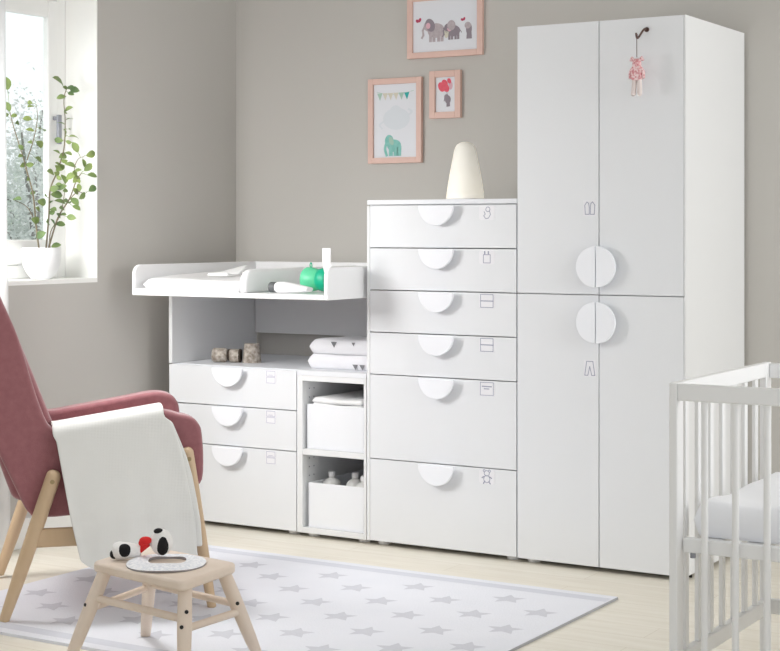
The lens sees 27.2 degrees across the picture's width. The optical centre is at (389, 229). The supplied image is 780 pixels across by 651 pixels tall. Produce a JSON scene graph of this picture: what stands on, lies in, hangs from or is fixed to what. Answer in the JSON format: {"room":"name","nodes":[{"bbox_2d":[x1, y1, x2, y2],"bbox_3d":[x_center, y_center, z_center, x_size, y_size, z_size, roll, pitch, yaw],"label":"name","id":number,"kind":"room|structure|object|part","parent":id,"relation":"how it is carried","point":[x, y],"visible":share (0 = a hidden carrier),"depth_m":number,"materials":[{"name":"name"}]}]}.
{"room":"children's room","nodes":[
{"label":"children's room","id":0,"kind":"room"},
{"bbox_2d":[8,0,235,520],"bbox_3d":[-1.991,-0.187,4.794,0.249,2.620,4.785,0,0,31],"label":"wall","id":1,"kind":"structure","parent":0,"point":[167,68],"depth_m":6.27,"materials":[{"name":"paint"}]},
{"bbox_2d":[5,0,64,278],"bbox_3d":[-1.731,-0.377,5.281,0.070,1.112,1.940,0,0,31],"label":"window","id":2,"kind":"structure","parent":1,"relation":"in","point":[52,12],"depth_m":6.04,"materials":[{"name":"white"}]},
{"bbox_3d":[-1.248,-0.377,6.043,0.032,0.110,0.020,0,0,31],"label":"handle","id":3,"kind":"part","parent":2,"relation":"part of","materials":[{"name":"grey metal"}]},
{"bbox_2d":[10,515,71,550],"bbox_3d":[-1.883,1.071,4.720,0.013,0.105,4.772,0,0,31],"label":"baseboard","id":4,"kind":"structure","parent":1,"relation":"attached to","point":[60,521],"depth_m":5.79,"materials":[{"name":"white"}]},
{"bbox_2d":[8,277,96,285],"bbox_3d":[-1.667,0.187,5.242,0.160,0.016,1.946,0,0,31],"label":"trim","id":5,"kind":"structure","parent":1,"relation":"attached to","point":[61,280],"depth_m":5.84,"materials":[{"name":"white wood"}]},
{"bbox_2d":[6,76,96,278],"bbox_3d":[-1.266,-0.195,5.896,0.388,0.748,0.145,0,0,-43],"label":"potted plant","id":6,"kind":"object","parent":5,"relation":"on","point":[38,262],"visible":1,"depth_m":5.91,"materials":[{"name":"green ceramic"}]},
{"bbox_3d":[-1.319,-0.174,5.819,0.007,0.496,0.153,0,0,31],"label":"stem","id":7,"kind":"part","parent":6,"relation":"part of","materials":[{"name":"brown"}]},
{"bbox_3d":[-1.294,-0.353,5.826,0.006,0.202,0.050,0,0,42],"label":"stem","id":8,"kind":"part","parent":6,"relation":"part of","materials":[{"name":"brown"}]},
{"bbox_2d":[22,247,60,278],"bbox_3d":[-1.275,0.122,5.892,0.140,0.115,0.140,0,0,31],"label":"pot","id":9,"kind":"object","parent":6,"relation":"attached to","point":[38,262],"depth_m":5.84,"materials":[{"name":"white ceramic"}]},
{"bbox_3d":[-1.234,-0.226,5.935,0.051,0.599,0.075,0,0,31],"label":"stem","id":10,"kind":"part","parent":6,"relation":"part of","materials":[{"name":"brown"}]},
{"bbox_3d":[-1.229,-0.051,5.944,0.060,0.248,0.014,0,0,-25],"label":"stem","id":11,"kind":"part","parent":6,"relation":"part of","materials":[{"name":"brown"}]},
{"bbox_3d":[-1.200,-0.067,5.932,0.094,0.283,0.082,0,0,31],"label":"stem","id":12,"kind":"part","parent":6,"relation":"part of","materials":[{"name":"brown"}]},
{"bbox_2d":[65,0,97,278],"bbox_3d":[-1.667,-0.377,5.242,0.160,1.120,1.948,0,0,31],"label":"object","id":13,"kind":"structure","parent":1,"relation":"attached to","point":[81,16],"depth_m":6.06,"materials":[{"name":"white"}]},
{"bbox_2d":[0,521,779,650],"bbox_3d":[-0.039,1.183,2.542,6.000,0.120,6.950,0,0,31],"label":"floor","id":14,"kind":"structure","parent":0,"point":[638,620],"depth_m":5.20,"materials":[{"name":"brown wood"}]},
{"bbox_2d":[169,364,299,533],"bbox_3d":[-0.459,0.820,6.293,0.596,0.606,0.598,0,0,31],"label":"base cabinet","id":15,"kind":"object","parent":14,"relation":"on","point":[246,417],"visible":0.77,"depth_m":6.03,"materials":[{"name":"white wood"}]},
{"bbox_3d":[-0.606,0.850,6.051,0.140,0.070,0.031,0,0,31],"label":"handle","id":16,"kind":"part","parent":15,"relation":"part of","materials":[{"name":"white"}]},
{"bbox_3d":[-0.606,0.700,6.051,0.140,0.070,0.031,0,0,31],"label":"handle","id":17,"kind":"part","parent":15,"relation":"part of","materials":[{"name":"white plastic"}]},
{"bbox_3d":[-0.606,0.552,6.051,0.140,0.070,0.031,0,0,31],"label":"handle","id":18,"kind":"part","parent":15,"relation":"part of","materials":[{"name":"white"}]},
{"bbox_3d":[-0.469,0.589,6.277,0.594,0.145,0.500,0,0,31],"label":"drawer","id":19,"kind":"part","parent":15,"relation":"part of","materials":[{"name":"white wood"}]},
{"bbox_3d":[-0.469,0.738,6.277,0.594,0.147,0.500,0,0,31],"label":"drawer","id":20,"kind":"part","parent":15,"relation":"part of","materials":[{"name":"white wood"}]},
{"bbox_3d":[-0.469,0.960,6.277,0.594,0.290,0.500,0,0,31],"label":"drawer","id":21,"kind":"part","parent":15,"relation":"part of","materials":[{"name":"white wood"}]},
{"bbox_2d":[172,354,366,378],"bbox_3d":[-0.321,0.522,6.230,0.895,0.018,0.570,0,0,31],"label":"countertop","id":22,"kind":"structure","parent":15,"relation":"on","point":[298,363],"depth_m":6.11,"materials":[{"name":"white wood"}]},
{"bbox_2d":[211,348,229,361],"bbox_3d":[-0.654,0.485,6.253,0.073,0.056,0.056,0,0,5],"label":"block","id":23,"kind":"object","parent":22,"relation":"on","point":[218,354],"visible":1,"depth_m":6.23,"materials":[{"name":"brown wood"}]},
{"bbox_2d":[229,349,241,361],"bbox_3d":[-0.598,0.487,6.245,0.046,0.052,0.053,0,0,3],"label":"block","id":24,"kind":"object","parent":22,"relation":"on","point":[235,355],"visible":1,"depth_m":6.22,"materials":[{"name":"brown wood"}]},
{"bbox_2d":[132,248,366,362],"bbox_3d":[-0.391,0.288,6.130,0.885,0.450,0.784,0,0,31],"label":"table","id":25,"kind":"object","parent":22,"relation":"on","point":[200,321],"visible":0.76,"depth_m":6.39,"materials":[{"name":"white wood"}]},
{"bbox_2d":[132,261,255,294],"bbox_3d":[-0.755,0.186,6.350,0.015,0.114,0.784,0,0,31],"label":"tray","id":26,"kind":"object","parent":25,"relation":"on","point":[141,273],"depth_m":6.21,"materials":[{"name":"white"}]},
{"bbox_2d":[143,270,245,291],"bbox_3d":[-0.549,0.193,6.206,0.447,0.065,0.705,0,0,31],"label":"mat","id":27,"kind":"object","parent":25,"relation":"on","point":[192,281],"visible":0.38,"depth_m":5.95,"materials":[{"name":"white"}]},
{"bbox_2d":[208,265,246,275],"bbox_3d":[-0.612,0.151,6.072,0.135,0.040,0.098,0,0,31],"label":"cloth","id":28,"kind":"object","parent":27,"relation":"on","point":[234,271],"visible":0.92,"depth_m":6.05,"materials":[{"name":"white fabric"}]},
{"bbox_3d":[-0.703,0.378,6.452,0.016,0.270,0.555,0,0,31],"label":"support panel","id":29,"kind":"part","parent":25,"relation":"part of","materials":[{"name":"white wood"}]},
{"bbox_2d":[135,290,323,299],"bbox_3d":[-0.388,0.234,6.128,0.844,0.018,0.784,0,0,31],"label":"edge","id":30,"kind":"object","parent":25,"relation":"attached to","point":[173,294],"depth_m":5.81,"materials":[{"name":"white wood"}]},
{"bbox_2d":[268,282,312,292],"bbox_3d":[-0.354,0.204,5.723,0.169,0.041,0.048,0,0,31],"label":"tube","id":31,"kind":"object","parent":25,"relation":"on","point":[279,287],"visible":1,"depth_m":5.71,"materials":[{"name":"white plastic"}]},
{"bbox_3d":[-0.191,0.333,6.457,0.850,0.180,0.014,0,0,31],"label":"panel","id":32,"kind":"part","parent":25,"relation":"part of","materials":[{"name":"white wood"}]},
{"bbox_2d":[256,261,366,268],"bbox_3d":[-0.191,0.177,6.458,0.849,0.096,0.016,0,0,31],"label":"shelf edge","id":33,"kind":"object","parent":25,"relation":"attached to","point":[259,264],"depth_m":6.57,"materials":[{"name":"white wood"}]},
{"bbox_2d":[300,262,323,291],"bbox_3d":[-0.261,0.170,5.813,0.108,0.108,0.088,0,0,31],"label":"bottle","id":34,"kind":"object","parent":25,"relation":"on","point":[309,276],"visible":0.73,"depth_m":5.79,"materials":[{"name":"green plastic"}]},
{"bbox_2d":[324,266,366,299],"bbox_3d":[-0.019,0.186,5.905,0.018,0.114,0.784,0,0,31],"label":"panel","id":35,"kind":"object","parent":25,"relation":"attached to","point":[350,282],"depth_m":5.66,"materials":[{"name":"white"}]},
{"bbox_2d":[242,343,260,362],"bbox_3d":[-0.535,0.477,6.242,0.073,0.073,0.075,0,0,31],"label":"block","id":36,"kind":"object","parent":22,"relation":"on","point":[251,353],"visible":1,"depth_m":6.21,"materials":[{"name":"brown"}]},
{"bbox_2d":[308,353,366,370],"bbox_3d":[-0.125,0.484,6.019,0.276,0.058,0.246,0,0,31],"label":"folded towel","id":37,"kind":"object","parent":22,"relation":"on","point":[322,361],"visible":0.47,"depth_m":5.92,"materials":[{"name":"white fabric"}]},
{"bbox_2d":[310,336,366,355],"bbox_3d":[-0.121,0.430,6.019,0.270,0.056,0.244,0,0,31],"label":"folded towel","id":38,"kind":"object","parent":37,"relation":"on","point":[344,345],"visible":0.66,"depth_m":5.93,"materials":[{"name":"white fabric"}]},
{"bbox_2d":[0,545,617,650],"bbox_3d":[-0.353,1.119,4.781,1.670,0.008,1.282,0,0,31],"label":"rug","id":39,"kind":"object","parent":14,"relation":"on","point":[292,603],"visible":0.75,"depth_m":4.73,"materials":[{"name":"white fabric"}]},
{"bbox_2d":[0,297,215,621],"bbox_3d":[-0.972,0.592,4.952,0.790,1.044,0.683,0,0,-15],"label":"armchair","id":40,"kind":"object","parent":39,"relation":"on","point":[30,465],"visible":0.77,"depth_m":4.63,"materials":[{"name":"pink fabric"}]},
{"bbox_3d":[-1.210,0.451,4.889,0.264,0.695,0.450,0,0,-15],"label":"backrest","id":41,"kind":"part","parent":40,"relation":"part of","materials":[{"name":"pink fabric"}]},
{"bbox_3d":[-1.192,0.901,5.223,0.174,0.427,0.043,0,0,-15],"label":"leg","id":42,"kind":"part","parent":40,"relation":"part of","materials":[{"name":"brown wood"}]},
{"bbox_3d":[-1.029,0.901,4.608,0.174,0.427,0.043,0,0,-15],"label":"leg","id":43,"kind":"part","parent":40,"relation":"part of","materials":[{"name":"brown wood"}]},
{"bbox_3d":[-0.923,0.449,4.698,0.753,0.759,0.085,0,0,-15],"label":"panel","id":44,"kind":"part","parent":40,"relation":"part of","materials":[{"name":"pink fabric"}]},
{"bbox_3d":[-1.055,0.449,5.196,0.753,0.759,0.085,0,0,-15],"label":"panel","id":45,"kind":"part","parent":40,"relation":"part of","materials":[{"name":"pink fabric"}]},
{"bbox_2d":[51,403,201,568],"bbox_3d":[-0.771,0.741,4.706,0.423,0.460,0.187,0,0,-15],"label":"throw blanket","id":46,"kind":"object","parent":40,"relation":"on","point":[127,475],"visible":0.86,"depth_m":4.64,"materials":[{"name":"white fabric"}]},
{"bbox_3d":[-0.563,0.875,4.745,0.109,0.478,0.037,0,0,-30],"label":"leg","id":47,"kind":"part","parent":40,"relation":"part of","materials":[{"name":"brown wood"}]},
{"bbox_2d":[67,546,261,650],"bbox_3d":[-0.583,0.979,4.141,0.471,0.270,0.421,0,0,31],"label":"stool","id":48,"kind":"object","parent":39,"relation":"on","point":[180,583],"visible":0.93,"depth_m":4.06,"materials":[{"name":"brown wood"}]},
{"bbox_3d":[-0.770,0.988,4.078,0.126,0.252,0.037,0,0,-12],"label":"leg","id":49,"kind":"part","parent":48,"relation":"part of","materials":[{"name":"brown wood"}]},
{"bbox_2d":[110,528,172,559],"bbox_3d":[-0.635,0.803,4.120,0.161,0.080,0.049,0,0,-4],"label":"plush rattle","id":50,"kind":"object","parent":48,"relation":"on","point":[161,540],"visible":1,"depth_m":4.11,"materials":[{"name":"white fabric"}]},
{"bbox_3d":[-0.652,0.986,4.344,0.037,0.255,0.189,0,0,-14],"label":"leg","id":51,"kind":"part","parent":48,"relation":"part of","materials":[{"name":"brown wood"}]},
{"bbox_3d":[-0.573,0.856,4.088,0.402,0.025,0.246,0,0,41],"label":"seat","id":52,"kind":"part","parent":48,"relation":"part of","materials":[{"name":"brown wood"}]},
{"bbox_2d":[126,554,205,572],"bbox_3d":[-0.565,0.838,4.066,0.204,0.013,0.212,0,0,31],"label":"bib","id":53,"kind":"object","parent":48,"relation":"on","point":[193,562],"visible":1,"depth_m":4.03,"materials":[{"name":"fabric"}]},
{"bbox_3d":[-0.497,0.989,3.892,0.037,0.250,0.097,0,0,-6],"label":"leg","id":54,"kind":"part","parent":48,"relation":"part of","materials":[{"name":"brown wood"}]},
{"bbox_3d":[-0.379,0.988,4.116,0.138,0.253,0.036,0,0,-37],"label":"leg","id":55,"kind":"part","parent":48,"relation":"part of","materials":[{"name":"brown wood"}]},
{"bbox_2d":[297,375,374,541],"bbox_3d":[-0.066,0.827,6.074,0.298,0.592,0.568,0,0,31],"label":"shelf unit","id":56,"kind":"object","parent":14,"relation":"on","point":[312,464],"visible":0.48,"depth_m":5.91,"materials":[{"name":"white wood"}]},
{"bbox_3d":[-0.062,0.811,6.067,0.264,0.021,0.556,0,0,31],"label":"shelf","id":57,"kind":"part","parent":56,"relation":"part of","materials":[{"name":"white wood"}]},
{"bbox_2d":[307,403,363,452],"bbox_3d":[-0.075,0.719,6.040,0.248,0.162,0.472,0,0,31],"label":"storage box","id":58,"kind":"object","parent":56,"relation":"on","point":[335,428],"visible":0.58,"depth_m":5.84,"materials":[{"name":"white plastic"}]},
{"bbox_3d":[-0.100,0.725,6.013,0.205,0.138,0.330,0,0,31],"label":"folded cloth","id":59,"kind":"object","parent":58,"relation":"in","visible":0},
{"bbox_2d":[313,403,363,407],"bbox_3d":[-0.099,0.644,6.013,0.218,0.022,0.370,0,0,31],"label":"folded cloth","id":60,"kind":"object","parent":59,"relation":"on","point":[313,403],"visible":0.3,"depth_m":5.86,"materials":[{"name":"white fabric"}]},
{"bbox_2d":[312,389,363,405],"bbox_3d":[-0.100,0.624,6.008,0.214,0.022,0.360,0,0,31],"label":"folded cloth","id":61,"kind":"object","parent":60,"relation":"on","point":[353,398],"visible":0.49,"depth_m":5.89,"materials":[{"name":"white fabric"}]},
{"bbox_2d":[309,469,363,532],"bbox_3d":[-0.073,1.005,6.038,0.242,0.163,0.472,0,0,31],"label":"storage box","id":62,"kind":"object","parent":56,"relation":"on","point":[335,507],"visible":0.48,"depth_m":5.84,"materials":[{"name":"white plastic"}]},
{"bbox_2d":[323,471,340,484],"bbox_3d":[-0.215,0.987,5.972,0.068,0.187,0.068,0,0,31],"label":"baby bottle","id":63,"kind":"object","parent":62,"relation":"in","point":[331,479],"visible":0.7,"depth_m":5.96,"materials":[{"name":"white plastic"}]},
{"bbox_2d":[346,472,360,486],"bbox_3d":[-0.128,0.987,5.943,0.068,0.187,0.068,0,0,31],"label":"baby bottle","id":64,"kind":"object","parent":62,"relation":"in","point":[355,480],"visible":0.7,"depth_m":5.93,"materials":[{"name":"white plastic"}]},
{"bbox_2d":[356,476,363,486],"bbox_3d":[-0.094,0.987,5.858,0.068,0.187,0.068,0,0,31],"label":"baby bottle","id":65,"kind":"object","parent":62,"relation":"in","point":[361,484],"visible":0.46,"depth_m":5.85,"materials":[{"name":"white plastic"}]},
{"bbox_2d":[367,198,519,559],"bbox_3d":[0.312,0.508,5.829,0.596,1.230,0.600,0,0,31],"label":"dresser","id":66,"kind":"object","parent":14,"relation":"on","point":[442,292],"visible":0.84,"depth_m":5.58,"materials":[{"name":"white wood"}]},
{"bbox_3d":[0.165,0.850,5.586,0.140,0.070,0.031,0,0,31],"label":"handle","id":67,"kind":"part","parent":66,"relation":"part of","materials":[{"name":"white plastic"}]},
{"bbox_3d":[0.165,0.550,5.586,0.140,0.070,0.031,0,0,31],"label":"handle","id":68,"kind":"part","parent":66,"relation":"part of","materials":[{"name":"white"}]},
{"bbox_3d":[0.165,0.400,5.586,0.140,0.070,0.031,0,0,31],"label":"handle","id":69,"kind":"part","parent":66,"relation":"part of","materials":[{"name":"white plastic"}]},
{"bbox_3d":[0.165,0.250,5.586,0.140,0.070,0.031,0,0,31],"label":"handle","id":70,"kind":"part","parent":66,"relation":"part of","materials":[{"name":"white plastic"}]},
{"bbox_3d":[0.165,0.100,5.586,0.140,0.070,0.031,0,0,31],"label":"handle","id":71,"kind":"part","parent":66,"relation":"part of","materials":[{"name":"white plastic"}]},
{"bbox_3d":[0.165,-0.051,5.586,0.140,0.070,0.031,0,0,31],"label":"handle","id":72,"kind":"part","parent":66,"relation":"part of","materials":[{"name":"white"}]},
{"bbox_3d":[0.320,-0.099,5.842,0.596,0.016,0.569,0,0,31],"label":"panel","id":73,"kind":"part","parent":66,"relation":"part of","materials":[{"name":"white wood"}]},
{"bbox_3d":[0.307,0.960,5.809,0.581,0.290,0.500,0,0,31],"label":"drawer","id":74,"kind":"part","parent":66,"relation":"part of","materials":[{"name":"white wood"}]},
{"bbox_3d":[0.307,0.663,5.809,0.581,0.297,0.500,0,0,31],"label":"drawer","id":75,"kind":"part","parent":66,"relation":"part of","materials":[{"name":"white wood"}]},
{"bbox_3d":[0.307,0.438,5.809,0.581,0.147,0.500,0,0,31],"label":"drawer","id":76,"kind":"part","parent":66,"relation":"part of","materials":[{"name":"white wood"}]},
{"bbox_3d":[0.307,-0.012,5.809,0.581,0.148,0.500,0,0,31],"label":"drawer","id":77,"kind":"part","parent":66,"relation":"part of","materials":[{"name":"white wood"}]},
{"bbox_3d":[0.307,0.288,5.809,0.581,0.147,0.500,0,0,31],"label":"drawer","id":78,"kind":"part","parent":66,"relation":"part of","materials":[{"name":"white wood"}]},
{"bbox_3d":[0.307,0.138,5.809,0.581,0.147,0.500,0,0,31],"label":"drawer","id":79,"kind":"part","parent":66,"relation":"part of","materials":[{"name":"white wood"}]},
{"bbox_2d":[446,142,484,198],"bbox_3d":[0.275,-0.215,5.898,0.143,0.216,0.143,0,0,31],"label":"lamp","id":80,"kind":"object","parent":66,"relation":"on","point":[465,180],"visible":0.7,"depth_m":5.85,"materials":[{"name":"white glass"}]},
{"bbox_2d":[517,15,743,577],"bbox_3d":[0.816,0.218,5.502,0.598,1.810,0.635,0,0,31],"label":"wardrobe","id":81,"kind":"object","parent":14,"relation":"on","point":[630,209],"visible":0.87,"depth_m":5.29,"materials":[{"name":"white wood"}]},
{"bbox_3d":[0.562,-0.237,5.372,0.297,0.898,0.017,0,0,31],"label":"door","id":82,"kind":"part","parent":81,"relation":"part of","materials":[{"name":"white wood"}]},
{"bbox_3d":[0.562,0.661,5.372,0.297,0.892,0.017,0,0,31],"label":"door","id":83,"kind":"part","parent":81,"relation":"part of","materials":[{"name":"white wood"}]},
{"bbox_3d":[0.648,0.303,5.294,0.068,0.136,0.031,0,0,31],"label":"handle","id":84,"kind":"part","parent":81,"relation":"part of","materials":[{"name":"white plastic"}]},
{"bbox_3d":[0.648,0.120,5.294,0.068,0.136,0.031,0,0,31],"label":"handle","id":85,"kind":"part","parent":81,"relation":"part of","materials":[{"name":"white"}]},
{"bbox_3d":[0.709,0.303,5.257,0.068,0.136,0.031,0,0,31],"label":"handle","id":86,"kind":"part","parent":81,"relation":"part of","materials":[{"name":"white plastic"}]},
{"bbox_3d":[0.709,0.120,5.257,0.068,0.136,0.031,0,0,31],"label":"handle","id":87,"kind":"part","parent":81,"relation":"part of","materials":[{"name":"white plastic"}]},
{"bbox_2d":[629,34,644,95],"bbox_3d":[0.790,-0.528,5.157,0.056,0.200,0.024,0,0,31],"label":"doll","id":88,"kind":"object","parent":81,"relation":"hanging from","point":[636,73],"visible":1,"depth_m":5.15,"materials":[{"name":"pink fabric"}]},
{"bbox_3d":[0.816,0.661,5.219,0.291,0.892,0.017,0,0,31],"label":"door","id":89,"kind":"part","parent":81,"relation":"part of","materials":[{"name":"white wood"}]},
{"bbox_3d":[0.816,-0.237,5.219,0.291,0.898,0.017,0,0,31],"label":"door","id":90,"kind":"part","parent":81,"relation":"part of","materials":[{"name":"white wood"}]},
{"bbox_2d":[669,362,779,650],"bbox_3d":[1.288,0.723,3.368,1.243,0.800,0.638,0,0,31],"label":"crib","id":91,"kind":"object","parent":14,"relation":"on","point":[721,387],"visible":0.91,"depth_m":3.42,"materials":[{"name":"white wood"}]},
{"bbox_3d":[0.609,0.723,3.429,0.018,0.800,0.040,0,0,31],"label":"post","id":92,"kind":"part","parent":91,"relation":"part of","materials":[{"name":"white wood"}]},
{"bbox_3d":[0.764,0.341,3.685,0.018,0.036,0.558,0,0,31],"label":"rail","id":93,"kind":"part","parent":91,"relation":"part of","materials":[{"name":"white wood"}]},
{"bbox_3d":[0.764,0.919,3.685,0.018,0.036,0.558,0,0,31],"label":"rail","id":94,"kind":"part","parent":91,"relation":"part of","materials":[{"name":"white wood"}]},
{"bbox_3d":[1.129,0.343,3.105,1.207,0.036,0.018,0,0,31],"label":"rail","id":95,"kind":"part","parent":91,"relation":"part of","materials":[{"name":"white wood"}]},
{"bbox_3d":[1.288,0.670,3.368,1.199,0.030,0.586,0,0,31],"label":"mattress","id":96,"kind":"part","parent":91,"relation":"part of","materials":[{"name":"white wood"}]},
{"bbox_2d":[694,472,779,544],"bbox_3d":[1.282,0.616,3.372,1.157,0.078,0.534,0,0,31],"label":"mattress","id":97,"kind":"object","parent":91,"relation":"in","point":[750,495],"visible":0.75,"depth_m":3.41,"materials":[{"name":"white fabric"}]},
{"bbox_3d":[0.918,0.723,3.941,0.018,0.800,0.040,0,0,31],"label":"post","id":98,"kind":"part","parent":91,"relation":"part of","materials":[{"name":"white wood"}]},
{"bbox_3d":[1.447,0.343,3.632,1.207,0.036,0.018,0,0,31],"label":"rail","id":99,"kind":"part","parent":91,"relation":"part of","materials":[{"name":"white wood"}]},
{"bbox_3d":[1.447,0.919,3.632,1.207,0.036,0.018,0,0,31],"label":"rail","id":100,"kind":"part","parent":91,"relation":"part of","materials":[{"name":"white wood"}]},
{"bbox_2d":[236,0,779,483],"bbox_3d":[1.716,-0.187,5.445,6.000,2.620,0.165,0,0,31],"label":"wall","id":101,"kind":"structure","parent":0,"point":[305,180],"depth_m":6.44,"materials":[{"name":"paint"}]},
{"bbox_2d":[368,76,422,163],"bbox_3d":[0.021,-0.432,6.362,0.245,0.336,0.018,0,0,31],"label":"picture frame","id":102,"kind":"object","parent":101,"relation":"attached to","point":[395,105],"visible":1,"depth_m":6.36,"materials":[{"name":"pink wood"}]},
{"bbox_2d":[374,83,415,157],"bbox_3d":[0.022,-0.432,6.364,0.201,0.292,0.008,0,0,31],"label":"print","id":103,"kind":"object","parent":102,"relation":"attached to","point":[394,103],"depth_m":6.36,"materials":[{"name":"white paper"}]},
{"bbox_2d":[407,0,483,58],"bbox_3d":[0.213,-0.794,6.245,0.333,0.246,0.018,0,0,31],"label":"picture frame","id":104,"kind":"object","parent":101,"relation":"attached to","point":[435,28],"visible":1,"depth_m":6.25,"materials":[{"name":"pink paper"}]},
{"bbox_2d":[429,70,461,118],"bbox_3d":[0.215,-0.525,6.244,0.138,0.185,0.018,0,0,31],"label":"picture frame","id":105,"kind":"object","parent":101,"relation":"attached to","point":[445,87],"visible":1,"depth_m":6.24,"materials":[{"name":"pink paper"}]},
{"bbox_2d":[436,77,454,111],"bbox_3d":[0.217,-0.525,6.247,0.090,0.137,0.007,0,0,31],"label":"print","id":106,"kind":"object","parent":105,"relation":"attached to","point":[445,86],"depth_m":6.24,"materials":[{"name":"white paper"}]},
{"bbox_3d":[-0.039,-1.547,2.542,6.000,0.100,6.950,0,0,31],"label":"ceiling","id":107,"kind":"structure","parent":0,"visible":0},
{"bbox_2d":[0,0,9,553],"bbox_3d":[-1.702,-0.193,4.937,0.051,2.608,1.530,0,0,31],"label":"sheer curtain","id":108,"kind":"object","parent":107,"relation":"hanging from","point":[4,490],"visible":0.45,"depth_m":5.52,"materials":[{"name":"white fabric"}]},
{"label":"outside","id":109,"kind":"structure","parent":0,"visible":0},
{"bbox_3d":[-5.076,1.573,13.444,13.300,0.100,16.000,0,0,31],"label":"trim","id":110,"kind":"structure","parent":109,"visible":0},
{"bbox_2d":[6,84,42,239],"bbox_3d":[-2.541,0.207,11.857,2.312,2.651,2.305,0,0,-4],"label":"shrub","id":111,"kind":"object","parent":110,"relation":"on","point":[17,233],"visible":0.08,"depth_m":11.50,"materials":[{"name":"green plant"}]},
{"bbox_2d":[6,62,42,238],"bbox_3d":[-3.321,0.013,14.567,2.219,3.035,2.057,0,0,-38],"label":"shrub","id":112,"kind":"object","parent":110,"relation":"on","point":[40,119],"visible":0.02,"depth_m":14.29,"materials":[{"name":"green plant"}]}
]}

